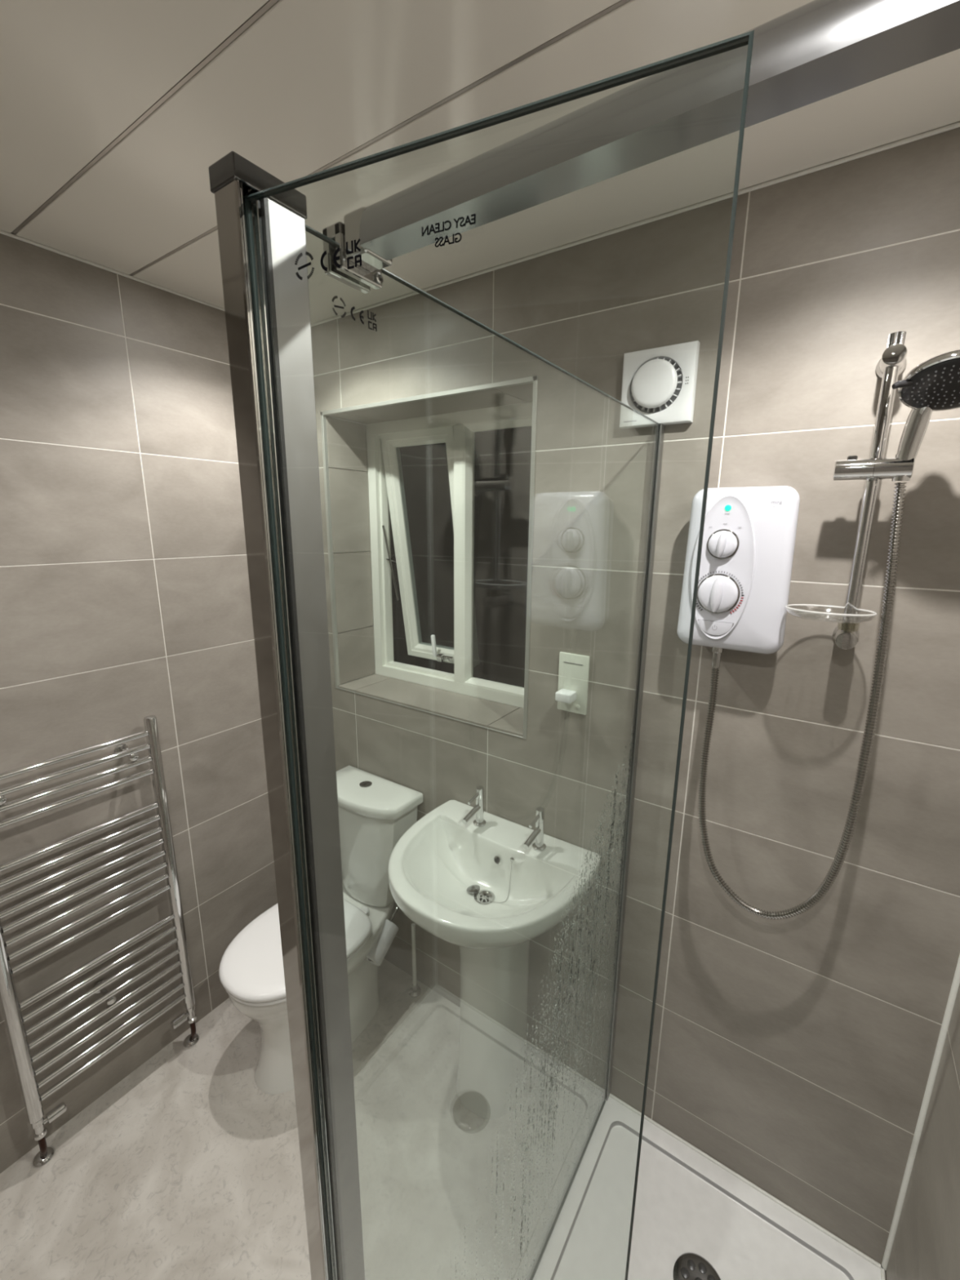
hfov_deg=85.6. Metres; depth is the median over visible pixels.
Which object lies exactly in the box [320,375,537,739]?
trim
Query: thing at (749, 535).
shower
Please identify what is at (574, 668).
wall plate
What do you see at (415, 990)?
supply pipe
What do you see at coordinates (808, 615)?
soap dish
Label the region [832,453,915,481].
holder
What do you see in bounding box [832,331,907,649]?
riser rail
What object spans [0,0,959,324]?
ceiling
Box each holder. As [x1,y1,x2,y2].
[368,905,399,961]
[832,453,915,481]
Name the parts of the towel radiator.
valve knob, valve knob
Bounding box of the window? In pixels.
[366,401,532,707]
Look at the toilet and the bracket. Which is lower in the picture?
the toilet
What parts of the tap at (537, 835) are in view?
spout, lever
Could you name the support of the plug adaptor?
attached to the wall plate at (574, 668)
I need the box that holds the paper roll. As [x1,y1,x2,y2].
[366,919,398,965]
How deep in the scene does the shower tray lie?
1.32 m
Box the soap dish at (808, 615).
[785,604,877,631]
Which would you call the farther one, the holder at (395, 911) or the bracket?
the holder at (395, 911)
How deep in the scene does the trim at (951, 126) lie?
1.17 m
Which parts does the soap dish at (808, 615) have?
dish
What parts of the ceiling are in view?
panel, panel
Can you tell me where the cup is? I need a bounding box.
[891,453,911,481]
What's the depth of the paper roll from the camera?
1.80 m
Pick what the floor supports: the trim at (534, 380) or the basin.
the basin
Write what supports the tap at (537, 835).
on the basin
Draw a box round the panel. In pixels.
[243,30,754,1279]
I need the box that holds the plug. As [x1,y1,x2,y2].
[466,857,514,902]
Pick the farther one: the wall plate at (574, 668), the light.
the wall plate at (574, 668)
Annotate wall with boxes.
[0,232,277,1173]
[311,120,959,1270]
[884,983,959,1279]
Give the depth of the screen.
0.45 m
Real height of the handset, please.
0.170 m
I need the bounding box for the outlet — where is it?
[711,647,723,667]
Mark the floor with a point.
(184, 1169)
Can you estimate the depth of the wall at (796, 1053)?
1.23 m
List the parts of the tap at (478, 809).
spout, lever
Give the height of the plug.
0.116 m
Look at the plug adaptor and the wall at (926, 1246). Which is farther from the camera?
the plug adaptor
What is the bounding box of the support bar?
[322,0,959,293]
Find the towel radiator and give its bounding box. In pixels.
[0,715,199,1168]
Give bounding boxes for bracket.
[343,206,392,271]
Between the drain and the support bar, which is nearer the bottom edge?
the drain
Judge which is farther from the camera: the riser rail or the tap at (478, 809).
the tap at (478, 809)
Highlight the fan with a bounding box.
[619,340,700,429]
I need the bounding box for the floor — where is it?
[0,958,599,1279]
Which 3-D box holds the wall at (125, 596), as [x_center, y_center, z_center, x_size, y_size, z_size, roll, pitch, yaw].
[-1.492,0.316,1.080,0.200,2.507,2.601,9,15,33]
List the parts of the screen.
post, post, fixed panel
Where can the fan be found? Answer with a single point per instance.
(660, 384)
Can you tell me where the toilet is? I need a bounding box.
[218,765,423,1094]
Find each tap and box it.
[462,786,485,826]
[522,806,546,851]
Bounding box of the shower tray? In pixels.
[523,1092,885,1279]
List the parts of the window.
stay arm, sash, handle lever, handle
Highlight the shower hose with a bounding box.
[698,482,906,919]
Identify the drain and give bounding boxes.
[672,1252,720,1279]
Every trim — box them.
[0,121,959,326]
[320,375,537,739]
[881,954,959,1270]
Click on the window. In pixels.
(384, 440)
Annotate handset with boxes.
[891,349,959,460]
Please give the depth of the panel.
0.32 m
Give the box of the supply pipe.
[408,923,421,997]
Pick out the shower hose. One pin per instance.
(853, 811)
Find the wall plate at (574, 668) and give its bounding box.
[557,651,590,715]
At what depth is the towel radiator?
1.45 m
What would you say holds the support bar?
attached to the wall at (926, 1246)
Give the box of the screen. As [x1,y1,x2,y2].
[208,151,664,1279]
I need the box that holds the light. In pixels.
[724,504,731,511]
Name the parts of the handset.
spray lever, nozzle plate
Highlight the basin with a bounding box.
[387,800,601,1119]
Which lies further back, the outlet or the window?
the window
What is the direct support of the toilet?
on the floor
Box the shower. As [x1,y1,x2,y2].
[676,485,799,667]
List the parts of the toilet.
lid, seat, cistern lid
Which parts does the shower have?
control panel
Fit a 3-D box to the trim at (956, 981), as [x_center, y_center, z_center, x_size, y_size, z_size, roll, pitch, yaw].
[0.974,0.347,0.975,0.015,2.345,0.015,9,15,33]
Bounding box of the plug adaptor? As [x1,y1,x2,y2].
[555,688,576,703]

